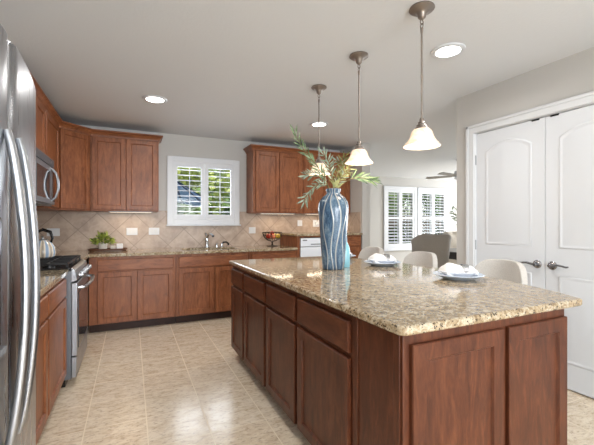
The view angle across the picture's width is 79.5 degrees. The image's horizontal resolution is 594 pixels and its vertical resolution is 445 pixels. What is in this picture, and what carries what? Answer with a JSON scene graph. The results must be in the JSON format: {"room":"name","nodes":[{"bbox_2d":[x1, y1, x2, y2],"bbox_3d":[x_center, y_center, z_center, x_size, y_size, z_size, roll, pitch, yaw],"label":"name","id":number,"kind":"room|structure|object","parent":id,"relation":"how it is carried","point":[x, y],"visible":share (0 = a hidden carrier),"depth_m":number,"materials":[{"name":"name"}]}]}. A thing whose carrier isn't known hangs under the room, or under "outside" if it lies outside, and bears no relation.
{"room":"kitchen","nodes":[
{"label":"kitchen","id":0,"kind":"room"},
{"bbox_2d":[98,242,107,248],"bbox_3d":[-2.441,0.299,4.490,0.120,0.090,0.120,0,0,-25],"label":"pot","id":1,"kind":"object","parent":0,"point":[104,245],"depth_m":4.45,"materials":[{"name":"white ceramic"}]},
{"bbox_2d":[80,125,339,320],"bbox_3d":[-1.186,0.010,5.349,4.480,2.500,0.140,0,0,-25],"label":"wall","id":2,"kind":"structure","parent":0,"point":[171,144],"depth_m":5.15,"materials":[{"name":"grey paint"}]},
{"bbox_2d":[47,228,59,235],"bbox_3d":[-3.009,0.120,4.407,0.135,0.096,0.008,0,0,-25],"label":"wall outlet","id":3,"kind":"object","parent":2,"relation":"attached to","point":[56,231],"visible":0.8,"depth_m":4.41,"materials":[{"name":"white paint"}]},
{"bbox_2d":[36,128,92,211],"bbox_3d":[-2.780,-0.605,4.192,0.613,0.930,0.603,0,0,-25],"label":"upper cabinet","id":4,"kind":"object","parent":2,"relation":"attached to","point":[74,147],"visible":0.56,"depth_m":4.11,"materials":[{"name":"brown wood"}]},
{"bbox_2d":[90,136,158,211],"bbox_3d":[-2.205,-0.605,4.602,0.769,0.930,0.344,0,0,-25],"label":"upper cabinet","id":5,"kind":"object","parent":2,"relation":"attached to","point":[124,173],"visible":1,"depth_m":4.44,"materials":[{"name":"brown wood"}]},
{"bbox_2d":[28,69,162,142],"bbox_3d":[-2.244,-1.084,3.789,0.844,0.072,2.376,0,0,7],"label":"crown molding","id":6,"kind":"structure","parent":5,"relation":"attached to","point":[40,95],"depth_m":4.17,"materials":[{"name":"brown wood"}]},
{"bbox_2d":[109,211,151,212],"bbox_3d":[-2.134,-0.134,4.588,0.500,0.011,0.060,0,0,-25],"label":"light","id":7,"kind":"object","parent":5,"relation":"attached to","point":[109,211],"visible":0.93,"depth_m":4.57,"materials":[{"name":"white paint"}]},
{"bbox_2d":[126,228,137,234],"bbox_3d":[-2.209,0.120,4.779,0.135,0.096,0.008,0,0,-25],"label":"wall outlet","id":8,"kind":"object","parent":2,"relation":"attached to","point":[129,231],"visible":1,"depth_m":4.78,"materials":[{"name":"white paint"}]},
{"bbox_2d":[149,228,158,234],"bbox_3d":[-1.960,0.120,4.895,0.135,0.096,0.008,0,0,-25],"label":"wall outlet","id":9,"kind":"object","parent":2,"relation":"attached to","point":[152,231],"visible":1,"depth_m":4.89,"materials":[{"name":"white paint"}]},
{"bbox_2d":[37,211,319,250],"bbox_3d":[-1.218,0.098,5.251,4.320,0.525,0.010,0,0,-25],"label":"backsplash","id":10,"kind":"structure","parent":2,"relation":"attached to","point":[77,228],"depth_m":4.90,"materials":[{"name":"tile"}]},
{"bbox_2d":[166,156,240,225],"bbox_3d":[-1.357,-0.443,5.219,1.060,0.982,0.170,0,0,-25],"label":"window","id":11,"kind":"structure","parent":2,"relation":"in","point":[173,219],"depth_m":5.16,"materials":[{"name":"white paint"}]},
{"bbox_2d":[249,227,255,232],"bbox_3d":[-0.688,0.120,5.487,0.105,0.096,0.008,0,0,-25],"label":"wall outlet","id":12,"kind":"object","parent":2,"relation":"attached to","point":[251,229],"visible":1,"depth_m":5.49,"materials":[{"name":"white paint"}]},
{"bbox_2d":[246,150,301,213],"bbox_3d":[-0.343,-0.605,5.468,0.790,0.930,0.344,0,0,-25],"label":"upper cabinet","id":13,"kind":"object","parent":2,"relation":"attached to","point":[273,183],"visible":0.95,"depth_m":5.30,"materials":[{"name":"brown wood"}]},
{"bbox_2d":[260,213,291,213],"bbox_3d":[-0.297,-0.134,5.442,0.550,0.011,0.060,0,0,-25],"label":"light","id":14,"kind":"object","parent":13,"relation":"attached to","point":[260,213],"visible":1,"depth_m":5.40,"materials":[{"name":"white paint"}]},
{"bbox_2d":[243,144,349,157],"bbox_3d":[0.038,-1.084,5.629,1.716,0.072,0.378,0,0,-25],"label":"crown molding","id":15,"kind":"structure","parent":13,"relation":"attached to","point":[249,148],"depth_m":5.37,"materials":[{"name":"brown wood"}]},
{"bbox_2d":[297,220,301,225],"bbox_3d":[0.047,0.010,5.828,0.085,0.096,0.008,0,0,-25],"label":"wall outlet","id":16,"kind":"object","parent":2,"relation":"attached to","point":[299,222],"visible":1,"depth_m":5.82,"materials":[{"name":"white paint"}]},
{"bbox_2d":[313,217,318,226],"bbox_3d":[0.326,-0.016,5.939,0.116,0.179,0.044,0,0,-25],"label":"wall outlet","id":17,"kind":"object","parent":2,"relation":"attached to","point":[315,222],"visible":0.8,"depth_m":5.94,"materials":[{"name":"white paint"}]},
{"bbox_2d":[300,155,349,213],"bbox_3d":[0.414,-0.605,5.820,0.874,0.930,0.344,0,0,-25],"label":"upper cabinet","id":18,"kind":"object","parent":2,"relation":"attached to","point":[313,203],"visible":0.37,"depth_m":5.59,"materials":[{"name":"brown wood"}]},
{"bbox_2d":[0,0,593,180],"bbox_3d":[3.621,-1.315,3.834,12.200,0.150,12.300,0,0,-25],"label":"ceiling","id":19,"kind":"structure","parent":0,"point":[239,70],"depth_m":2.73,"materials":[{"name":"white paint"}]},
{"bbox_2d":[142,95,167,103],"bbox_3d":[-1.425,-1.234,3.584,0.236,0.011,0.236,0,0,-25],"label":"recessed light","id":20,"kind":"object","parent":19,"relation":"in","point":[155,99],"visible":1,"depth_m":3.57,"materials":[{"name":"white paint"}]},
{"bbox_2d":[310,121,327,126],"bbox_3d":[0.277,-1.234,4.494,0.236,0.011,0.236,0,0,-25],"label":"recessed light","id":21,"kind":"object","parent":19,"relation":"in","point":[313,124],"visible":0.79,"depth_m":4.49,"materials":[{"name":"white paint"}]},
{"bbox_2d":[309,84,329,175],"bbox_3d":[0.201,-0.839,3.267,0.208,0.800,0.208,0,0,-25],"label":"pendant light","id":22,"kind":"object","parent":19,"relation":"hanging from","point":[318,88],"visible":0.78,"depth_m":3.25,"materials":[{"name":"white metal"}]},
{"bbox_2d":[345,51,372,165],"bbox_3d":[0.460,-0.839,2.649,0.208,0.800,0.208,0,0,-25],"label":"pendant light","id":23,"kind":"object","parent":19,"relation":"hanging from","point":[359,156],"visible":1,"depth_m":2.63,"materials":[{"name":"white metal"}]},
{"bbox_2d":[403,1,440,149],"bbox_3d":[0.721,-0.839,2.063,0.208,0.800,0.208,0,0,-25],"label":"pendant light","id":24,"kind":"object","parent":19,"relation":"hanging from","point":[422,137],"visible":1,"depth_m":2.04,"materials":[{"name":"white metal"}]},
{"bbox_2d":[426,159,456,179],"bbox_3d":[3.174,-1.052,6.983,1.233,0.374,1.246,0,0,-27],"label":"ceiling fan","id":25,"kind":"object","parent":19,"relation":"hanging from","point":[455,172],"visible":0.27,"depth_m":7.02,"materials":[{"name":"silver metal"}]},
{"bbox_2d":[431,42,465,58],"bbox_3d":[1.088,-1.234,2.574,0.236,0.011,0.236,0,0,-25],"label":"recessed light","id":26,"kind":"object","parent":19,"relation":"in","point":[448,50],"visible":1,"depth_m":2.56,"materials":[{"name":"white paint"}]},
{"bbox_2d":[37,317,593,444],"bbox_3d":[3.621,1.310,3.834,12.200,0.100,12.300,0,0,-25],"label":"floor","id":27,"kind":"structure","parent":0,"point":[184,383],"depth_m":2.56,"materials":[{"name":"tile"}]},
{"bbox_2d":[0,24,40,444],"bbox_3d":[-1.093,0.370,0.845,0.790,1.780,0.905,0,0,-25],"label":"refrigerator","id":28,"kind":"object","parent":27,"relation":"on","point":[20,282],"visible":1,"depth_m":0.98,"materials":[{"name":"silver metal"}]},
{"bbox_2d":[36,293,47,444],"bbox_3d":[-1.576,0.827,1.616,0.614,0.866,0.800,0,0,-25],"label":"base cabinet","id":29,"kind":"object","parent":27,"relation":"on","point":[42,351],"visible":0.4,"depth_m":1.99,"materials":[{"name":"brown wood"}]},
{"bbox_2d":[40,270,68,296],"bbox_3d":[-1.711,0.374,1.913,0.630,0.035,1.483,0,0,-25],"label":"countertop","id":30,"kind":"structure","parent":29,"relation":"on","point":[49,278],"depth_m":2.32,"materials":[{"name":"stone"}]},
{"bbox_2d":[45,278,66,415],"bbox_3d":[-1.885,0.827,2.280,0.614,0.866,0.665,0,0,-25],"label":"base cabinet","id":31,"kind":"object","parent":27,"relation":"on","point":[57,302],"visible":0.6,"depth_m":2.38,"materials":[{"name":"brown wood"}]},
{"bbox_2d":[40,255,94,387],"bbox_3d":[-2.118,0.784,2.964,0.747,0.951,0.755,0,0,-25],"label":"range","id":32,"kind":"object","parent":27,"relation":"on","point":[77,283],"visible":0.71,"depth_m":2.77,"materials":[{"name":"silver metal"}]},
{"bbox_2d":[38,228,55,257],"bbox_3d":[-2.232,0.178,3.126,0.212,0.259,0.196,0,0,21],"label":"kettle","id":33,"kind":"object","parent":32,"relation":"on","point":[47,248],"visible":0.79,"depth_m":3.09,"materials":[{"name":"ceramic"}]},
{"bbox_2d":[40,259,82,270],"bbox_3d":[-2.172,0.361,2.939,0.630,0.026,0.755,0,0,-25],"label":"cooktop","id":34,"kind":"object","parent":32,"relation":"in","point":[75,264],"depth_m":2.76,"materials":[{"name":"black metal"}]},
{"bbox_2d":[89,255,175,332],"bbox_3d":[-2.039,0.827,4.467,0.930,0.866,0.620,0,0,-25],"label":"base cabinet","id":35,"kind":"object","parent":27,"relation":"on","point":[126,292],"visible":0.9,"depth_m":4.18,"materials":[{"name":"brown wood"}]},
{"bbox_2d":[175,252,249,322],"bbox_3d":[-1.187,0.827,4.864,0.943,0.866,0.621,0,0,-25],"label":"base cabinet","id":36,"kind":"object","parent":27,"relation":"on","point":[203,281],"visible":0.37,"depth_m":4.54,"materials":[{"name":"brown wood"}]},
{"bbox_2d":[231,266,244,359],"bbox_3d":[-0.257,0.827,3.305,0.620,0.866,0.409,0,0,-25],"label":"base cabinet","id":37,"kind":"object","parent":27,"relation":"on","point":[237,274],"visible":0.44,"depth_m":3.16,"materials":[{"name":"brown wood"}]},
{"bbox_2d":[244,271,266,386],"bbox_3d":[-0.059,0.827,2.878,0.620,0.866,0.532,0,0,-25],"label":"base cabinet","id":38,"kind":"object","parent":27,"relation":"on","point":[255,305],"visible":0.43,"depth_m":2.71,"materials":[{"name":"brown wood"}]},
{"bbox_2d":[250,250,296,258],"bbox_3d":[-0.440,0.827,5.210,0.695,0.866,0.620,0,0,-25],"label":"base cabinet","id":39,"kind":"object","parent":27,"relation":"on","point":[289,253],"visible":0.16,"depth_m":4.93,"materials":[{"name":"brown wood"}]},
{"bbox_2d":[266,280,298,423],"bbox_3d":[0.163,0.827,2.402,0.620,0.866,0.516,0,0,-25],"label":"base cabinet","id":40,"kind":"object","parent":27,"relation":"on","point":[282,324],"visible":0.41,"depth_m":2.23,"materials":[{"name":"brown wood"}]},
{"bbox_2d":[280,235,360,257],"bbox_3d":[0.369,0.727,5.610,1.100,1.066,0.661,0,0,-25],"label":"base cabinet","id":41,"kind":"object","parent":27,"relation":"on","point":[354,241],"visible":0.22,"depth_m":5.47,"materials":[{"name":"brown wood"}]},
{"bbox_2d":[300,237,320,256],"bbox_3d":[0.203,0.608,5.493,0.600,0.765,0.590,0,0,-25],"label":"dishwasher","id":42,"kind":"object","parent":41,"relation":"in","point":[309,246],"visible":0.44,"depth_m":5.17,"materials":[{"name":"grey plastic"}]},
{"bbox_2d":[278,232,362,235],"bbox_3d":[0.359,0.177,5.607,1.130,0.034,0.695,0,0,-25],"label":"countertop","id":43,"kind":"structure","parent":41,"relation":"on","point":[284,233],"depth_m":5.31,"materials":[{"name":"stone"}]},
{"bbox_2d":[297,294,352,444],"bbox_3d":[0.390,0.827,1.913,0.620,0.866,0.559,0,0,-25],"label":"base cabinet","id":44,"kind":"object","parent":27,"relation":"on","point":[324,332],"visible":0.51,"depth_m":1.76,"materials":[{"name":"brown wood"}]},
{"bbox_2d":[358,247,383,258],"bbox_3d":[0.748,0.770,4.031,0.419,0.983,0.432,0,0,-25],"label":"counter stool","id":45,"kind":"object","parent":27,"relation":"on","point":[365,253],"visible":0.23,"depth_m":4.16,"materials":[{"name":"fabric"}]},
{"bbox_2d":[403,251,437,267],"bbox_3d":[1.068,0.770,3.342,0.419,0.983,0.432,0,0,-25],"label":"counter stool","id":46,"kind":"object","parent":27,"relation":"on","point":[429,259],"visible":0.27,"depth_m":3.43,"materials":[{"name":"fabric"}]},
{"bbox_2d":[411,234,450,267],"bbox_3d":[2.264,0.724,6.059,0.647,1.071,0.600,0,0,1],"label":"chair","id":47,"kind":"object","parent":27,"relation":"on","point":[439,244],"visible":0.52,"depth_m":5.80,"materials":[{"name":"grey fabric"}]},
{"bbox_2d":[444,231,456,264],"bbox_3d":[4.313,0.735,8.168,1.624,1.050,0.700,0,0,0],"label":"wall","id":48,"kind":"structure","parent":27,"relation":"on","point":[453,234],"depth_m":8.34,"materials":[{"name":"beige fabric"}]},
{"bbox_2d":[449,248,456,259],"bbox_3d":[3.405,0.885,6.593,1.600,0.750,1.200,0,0,-17],"label":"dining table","id":49,"kind":"object","parent":27,"relation":"on","point":[453,251],"visible":0.02,"depth_m":6.23,"materials":[{"name":"black wood"}]},
{"bbox_2d":[449,205,456,224],"bbox_3d":[3.161,0.082,6.568,0.634,0.854,0.713,0,0,-25],"label":"table plant","id":50,"kind":"object","parent":49,"relation":"on","point":[454,218],"visible":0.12,"depth_m":6.63,"materials":[{"name":"green plant"}]},
{"bbox_2d":[353,309,566,444],"bbox_3d":[0.748,0.827,1.591,0.971,0.866,0.324,0,0,-25],"label":"base cabinet","id":51,"kind":"object","parent":27,"relation":"on","point":[504,381],"visible":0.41,"depth_m":1.42,"materials":[{"name":"brown wood"}]},
{"bbox_2d":[229,256,581,335],"bbox_3d":[0.470,0.374,2.582,1.360,0.035,2.385,0,0,-25],"label":"countertop","id":52,"kind":"structure","parent":51,"relation":"on","point":[402,299],"depth_m":1.77,"materials":[{"name":"stone"}]},
{"bbox_2d":[318,188,348,269],"bbox_3d":[0.280,0.049,2.749,0.236,0.616,0.236,0,0,-25],"label":"vase","id":53,"kind":"object","parent":52,"relation":"on","point":[333,208],"visible":1,"depth_m":2.66,"materials":[{"name":"blue ceramic"}]},
{"bbox_2d":[290,125,328,187],"bbox_3d":[0.102,-0.448,2.691,0.340,0.576,0.107,0,0,-11],"label":"branch","id":54,"kind":"object","parent":53,"relation":"in","point":[322,171],"visible":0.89,"depth_m":2.69,"materials":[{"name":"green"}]},
{"bbox_2d":[296,177,327,208],"bbox_3d":[0.141,-0.233,2.822,0.293,0.258,0.083,0,0,17],"label":"branch","id":55,"kind":"object","parent":53,"relation":"in","point":[321,183],"visible":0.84,"depth_m":2.83,"materials":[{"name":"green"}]},
{"bbox_2d":[298,169,329,187],"bbox_3d":[0.147,-0.296,2.838,0.303,0.273,0.076,0,0,26],"label":"branch","id":56,"kind":"object","parent":53,"relation":"in","point":[310,172],"visible":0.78,"depth_m":2.85,"materials":[{"name":"brown"}]},
{"bbox_2d":[318,147,335,182],"bbox_3d":[0.222,-0.372,2.713,0.154,0.425,0.086,0,0,3],"label":"branch","id":57,"kind":"object","parent":53,"relation":"in","point":[319,149],"visible":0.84,"depth_m":2.71,"materials":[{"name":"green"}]},
{"bbox_2d":[331,179,342,187],"bbox_3d":[0.308,-0.250,2.735,0.094,0.173,0.034,0,0,0],"label":"leaf sprig","id":58,"kind":"object","parent":53,"relation":"in","point":[336,182],"visible":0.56,"depth_m":2.72,"materials":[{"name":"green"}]},
{"bbox_2d":[329,150,349,187],"bbox_3d":[0.334,-0.366,2.819,0.208,0.412,0.104,0,0,-25],"label":"branch","id":59,"kind":"object","parent":53,"relation":"in","point":[343,150],"visible":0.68,"depth_m":2.82,"materials":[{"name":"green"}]},
{"bbox_2d":[332,156,349,187],"bbox_3d":[0.334,-0.347,2.829,0.166,0.375,0.112,0,0,-25],"label":"branch","id":60,"kind":"object","parent":53,"relation":"in","point":[342,172],"visible":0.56,"depth_m":2.83,"materials":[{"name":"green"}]},
{"bbox_2d":[336,161,356,186],"bbox_3d":[0.380,-0.332,2.772,0.193,0.344,0.070,0,0,6],"label":"branch","id":61,"kind":"object","parent":53,"relation":"in","point":[345,161],"visible":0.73,"depth_m":2.76,"materials":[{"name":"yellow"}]},
{"bbox_2d":[339,170,381,187],"bbox_3d":[0.476,-0.283,2.734,0.359,0.247,0.067,0,0,14],"label":"branch","id":62,"kind":"object","parent":53,"relation":"in","point":[366,178],"visible":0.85,"depth_m":2.71,"materials":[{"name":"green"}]},
{"bbox_2d":[344,239,349,266],"bbox_3d":[0.383,0.211,2.871,0.086,0.290,0.086,0,0,-25],"label":"bottle","id":63,"kind":"object","parent":52,"relation":"on","point":[347,254],"visible":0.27,"depth_m":2.84,"materials":[{"name":"teal glass"}]},
{"bbox_2d":[364,260,400,265],"bbox_3d":[0.711,0.340,2.977,0.304,0.033,0.304,0,0,-25],"label":"dinner plate","id":64,"kind":"object","parent":52,"relation":"on","point":[366,261],"visible":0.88,"depth_m":2.88,"materials":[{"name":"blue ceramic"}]},
{"bbox_2d":[368,259,396,262],"bbox_3d":[0.711,0.326,2.977,0.240,0.043,0.240,0,0,-25],"label":"salad plate","id":65,"kind":"object","parent":64,"relation":"on","point":[379,261],"visible":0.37,"depth_m":2.88,"materials":[{"name":"white ceramic"}]},
{"bbox_2d":[368,253,396,262],"bbox_3d":[0.711,0.292,2.977,0.200,0.074,0.135,0,0,-17],"label":"napkin","id":66,"kind":"object","parent":65,"relation":"on","point":[376,256],"visible":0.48,"depth_m":2.94,"materials":[{"name":"white fabric"}]},
{"bbox_2d":[433,271,484,280],"bbox_3d":[1.024,0.340,2.268,0.304,0.033,0.304,0,0,-25],"label":"dinner plate","id":67,"kind":"object","parent":52,"relation":"on","point":[442,275],"visible":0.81,"depth_m":2.18,"materials":[{"name":"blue ceramic"}]},
{"bbox_2d":[438,269,478,276],"bbox_3d":[1.024,0.326,2.268,0.240,0.043,0.240,0,0,-25],"label":"salad plate","id":68,"kind":"object","parent":67,"relation":"on","point":[443,272],"visible":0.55,"depth_m":2.18,"materials":[{"name":"white ceramic"}]},
{"bbox_2d":[438,263,478,275],"bbox_3d":[1.024,0.292,2.268,0.200,0.074,0.135,0,0,-3],"label":"napkin","id":69,"kind":"object","parent":68,"relation":"on","point":[448,267],"visible":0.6,"depth_m":2.23,"materials":[{"name":"white fabric"}]},
{"bbox_2d":[460,264,469,272],"bbox_3d":[1.065,0.298,2.270,0.032,0.068,0.068,0,0,-3],"label":"napkin ring","id":70,"kind":"object","parent":69,"relation":"on","point":[466,266],"visible":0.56,"depth_m":2.24,"materials":[{"name":"silver metal"}]},
{"bbox_2d":[475,259,527,284],"bbox_3d":[1.405,0.770,2.616,0.419,0.983,0.432,0,0,-25],"label":"counter stool","id":71,"kind":"object","parent":27,"relation":"on","point":[509,270],"visible":0.23,"depth_m":2.67,"materials":[{"name":"fabric"}]},
{"bbox_3d":[-2.635,0.827,3.870,0.595,0.866,1.300,0,0,-25],"label":"cabinet","id":72,"kind":"object","parent":27,"relation":"on","visible":0},
{"bbox_2d":[56,245,297,259],"bbox_3d":[-1.457,0.374,4.420,3.205,0.035,1.315,0,0,-25],"label":"countertop","id":73,"kind":"structure","parent":72,"relation":"on","point":[85,254],"depth_m":4.55,"materials":[{"name":"stone"}]},
{"bbox_2d":[88,247,127,251],"bbox_3d":[-2.386,0.342,4.515,0.444,0.030,0.204,0,0,-25],"label":"serving tray","id":74,"kind":"object","parent":73,"relation":"on","point":[124,248],"visible":0.93,"depth_m":4.45,"materials":[{"name":"brown wood"}]},
{"bbox_2d":[90,231,116,248],"bbox_3d":[-2.435,0.217,4.494,0.288,0.255,0.226,0,0,-1],"label":"potted fern","id":75,"kind":"object","parent":74,"relation":"on","point":[99,240],"visible":0.98,"depth_m":4.46,"materials":[{"name":"green plant"}]},
{"bbox_2d":[117,243,122,248],"bbox_3d":[-2.264,0.300,4.561,0.072,0.087,0.060,0,0,-25],"label":"candle","id":76,"kind":"object","parent":74,"relation":"on","point":[119,245],"visible":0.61,"depth_m":4.54,"materials":[{"name":"white wax"}]},
{"bbox_2d":[204,233,213,247],"bbox_3d":[-1.243,0.251,5.070,0.229,0.212,0.068,0,0,41],"label":"faucet","id":77,"kind":"object","parent":73,"relation":"on","point":[208,234],"visible":1,"depth_m":5.09,"materials":[{"name":"silver metal"}]},
{"bbox_2d":[262,232,281,245],"bbox_3d":[-0.374,0.250,5.406,0.308,0.212,0.308,0,0,-25],"label":"fruit bowl","id":78,"kind":"object","parent":73,"relation":"on","point":[272,241],"visible":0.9,"depth_m":5.35,"materials":[{"name":"black metal"}]},
{"bbox_2d":[262,232,281,240],"bbox_3d":[-0.374,0.215,5.406,0.308,0.142,0.308,0,0,-25],"label":"basket","id":79,"kind":"object","parent":78,"relation":"on","point":[262,232],"depth_m":5.32,"materials":[{"name":"black metal"}]},
{"bbox_2d":[340,143,369,249],"bbox_3d":[0.394,0.010,7.087,0.150,2.500,3.280,0,0,-25],"label":"wall","id":80,"kind":"structure","parent":0,"point":[359,191],"depth_m":5.62,"materials":[{"name":"grey paint"}]},
{"bbox_2d":[347,212,360,232],"bbox_3d":[0.867,0.003,5.879,0.010,0.335,0.610,0,0,-25],"label":"trim","id":81,"kind":"structure","parent":80,"relation":"attached to","point":[354,218],"depth_m":5.74,"materials":[{"name":"tile"}]},
{"bbox_2d":[370,176,456,262],"bbox_3d":[3.241,0.010,10.131,7.580,2.500,0.140,0,0,-25],"label":"wall","id":82,"kind":"structure","parent":0,"point":[376,194],"depth_m":9.83,"materials":[{"name":"grey paint"}]},
{"bbox_2d":[383,186,416,250],"bbox_3d":[2.845,-0.112,9.892,1.200,1.764,0.180,0,0,-25],"label":"window","id":83,"kind":"structure","parent":82,"relation":"in","point":[401,245],"depth_m":9.83,"materials":[{"name":"white paint"}]},
{"bbox_2d":[417,188,447,235],"bbox_3d":[3.933,-0.112,10.398,1.200,1.764,0.180,0,0,-25],"label":"window","id":84,"kind":"structure","parent":82,"relation":"in","point":[432,192],"depth_m":10.34,"materials":[{"name":"white paint"}]},
{"bbox_2d":[457,47,593,267],"bbox_3d":[6.673,0.010,2.204,8.040,2.500,6.770,0,0,-25],"label":"wall","id":85,"kind":"structure","parent":0,"point":[573,75],"depth_m":3.05,"materials":[{"name":"grey paint"}]},
{"bbox_2d":[475,117,544,288],"bbox_3d":[1.821,0.206,3.107,0.092,2.084,0.625,0,0,-25],"label":"door","id":86,"kind":"structure","parent":85,"relation":"in","point":[510,160],"depth_m":3.06,"materials":[{"name":"white paint"}]},
{"bbox_2d":[466,91,593,267],"bbox_3d":[1.995,0.168,2.841,0.146,2.184,1.418,0,0,-25],"label":"door frame","id":87,"kind":"structure","parent":85,"relation":"attached to","point":[585,98],"depth_m":3.28,"materials":[{"name":"white paint"}]},
{"bbox_2d":[545,105,593,397],"bbox_3d":[2.086,0.206,2.537,0.092,2.084,0.625,0,0,-25],"label":"door","id":88,"kind":"structure","parent":85,"relation":"in","point":[569,135],"depth_m":2.64,"materials":[{"name":"white paint"}]},
{"bbox_3d":[-1.282,0.010,0.077,0.140,2.500,9.620,0,0,-25],"label":"wall","id":89,"kind":"structure","parent":0,"visible":0},
{"bbox_2d":[36,98,44,152],"bbox_3d":[-2.310,-0.828,2.875,0.344,0.485,0.762,0,0,-25],"label":"upper cabinet","id":90,"kind":"object","parent":89,"relation":"attached to","point":[40,110],"visible":0.22,"depth_m":3.13,"materials":[{"name":"brown wood"}]},
{"bbox_2d":[36,147,59,205],"bbox_3d":[-2.251,-0.362,2.902,0.476,0.425,0.755,0,0,-25],"label":"microwave","id":91,"kind":"object","parent":90,"relation":"attached to","point":[46,195],"visible":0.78,"depth_m":2.96,"materials":[{"name":"silver metal"}]},
{"bbox_2d":[36,110,58,209],"bbox_3d":[-2.620,-0.605,3.542,0.344,0.930,0.703,0,0,-25],"label":"upper cabinet","id":92,"kind":"object","parent":89,"relation":"attached to","point":[51,128],"visible":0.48,"depth_m":3.62,"materials":[{"name":"brown wood"}]},
{"label":"outside","id":93,"kind":"structure","parent":0,"visible":0},
{"bbox_3d":[-9.275,1.510,31.805,70.000,0.100,54.500,0,0,-25],"label":"ground","id":94,"kind":"structure","parent":93,"visible":0},
{"bbox_2d":[177,177,200,214],"bbox_3d":[-3.894,0.134,9.563,3.056,2.856,2.776,0,0,-28],"label":"shrub","id":95,"kind":"object","parent":94,"relation":"on","point":[197,209],"visible":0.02,"depth_m":9.04,"materials":[{"name":"green plant"}]},
{"bbox_2d":[177,180,208,205],"bbox_3d":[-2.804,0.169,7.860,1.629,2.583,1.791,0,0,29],"label":"house","id":96,"kind":"structure","parent":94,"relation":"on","point":[182,195],"depth_m":7.61,"materials":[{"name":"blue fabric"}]},
{"bbox_2d":[177,167,223,213],"bbox_3d":[-5.627,-1.120,12.032,6.304,5.178,4.057,0,0,-45],"label":"tree","id":97,"kind":"object","parent":94,"relation":"on","point":[196,184],"visible":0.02,"depth_m":12.27,"materials":[{"name":"green plant"}]},
{"bbox_2d":[192,169,226,214],"bbox_3d":[-6.401,-1.339,20.814,18.701,6.207,2.455,0,0,-25],"label":"hedge","id":98,"kind":"object","parent":94,"relation":"on","point":[210,204],"visible":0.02,"depth_m":20.71,"materials":[{"name":"green plant"}]},
{"bbox_2d":[208,169,229,214],"bbox_3d":[-1.829,-1.233,18.171,5.784,5.654,4.734,0,0,-20],"label":"tree","id":99,"kind":"object","parent":94,"relation":"on","point":[220,193],"visible":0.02,"depth_m":17.02,"materials":[{"name":"green plant"}]},
{"bbox_2d":[214,189,229,214],"bbox_3d":[-1.721,-0.048,14.052,3.634,3.057,2.726,0,0,-12],"label":"shrub","id":100,"kind":"object","parent":94,"relation":"on","point":[227,200],"visible":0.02,"depth_m":13.65,"materials":[{"name":"green plant"}]},
{"bbox_2d":[389,192,409,214],"bbox_3d":[4.145,-1.281,20.282,6.576,5.700,4.560,0,0,-25],"label":"tree","id":101,"kind":"object","parent":94,"relation":"on","point":[389,192],"visible":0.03,"depth_m":19.80,"materials":[{"name":"green plant"}]},
{"bbox_2d":[389,224,422,243],"bbox_3d":[3.763,0.770,12.676,2.078,1.590,1.484,0,0,-36],"label":"shrub","id":102,"kind":"object","parent":94,"relation":"on","point":[395,224],"visible":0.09,"depth_m":12.00,"materials":[{"name":"green plant"}]},
{"bbox_2d":[389,216,440,233],"bbox_3d":[5.802,0.550,15.082,14.240,1.720,0.060,0,0,-25],"label":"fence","id":103,"kind":"object","parent":94,"relation":"on","point":[389,216],"visible":0.02,"depth_m":14.47,"materials":[{"name":"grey wood"}]},
{"bbox_2d":[422,194,440,214],"bbox_3d":[9.618,-1.543,21.961,6.440,6.030,5.586,0,0,-22],"label":"tree","id":104,"kind":"object","parent":94,"relation":"on","point":[422,194],"visible":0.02,"depth_m":19.78,"materials":[{"name":"green plant"}]},
{"bbox_2d":[435,222,440,233],"bbox_3d":[5.919,0.710,13.731,2.082,1.679,1.529,0,0,-25],"label":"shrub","id":105,"kind":"object","parent":94,"relation":"on","point":[435,222],"visible":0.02,"depth_m":13.40,"materials":[{"name":"green plant"}]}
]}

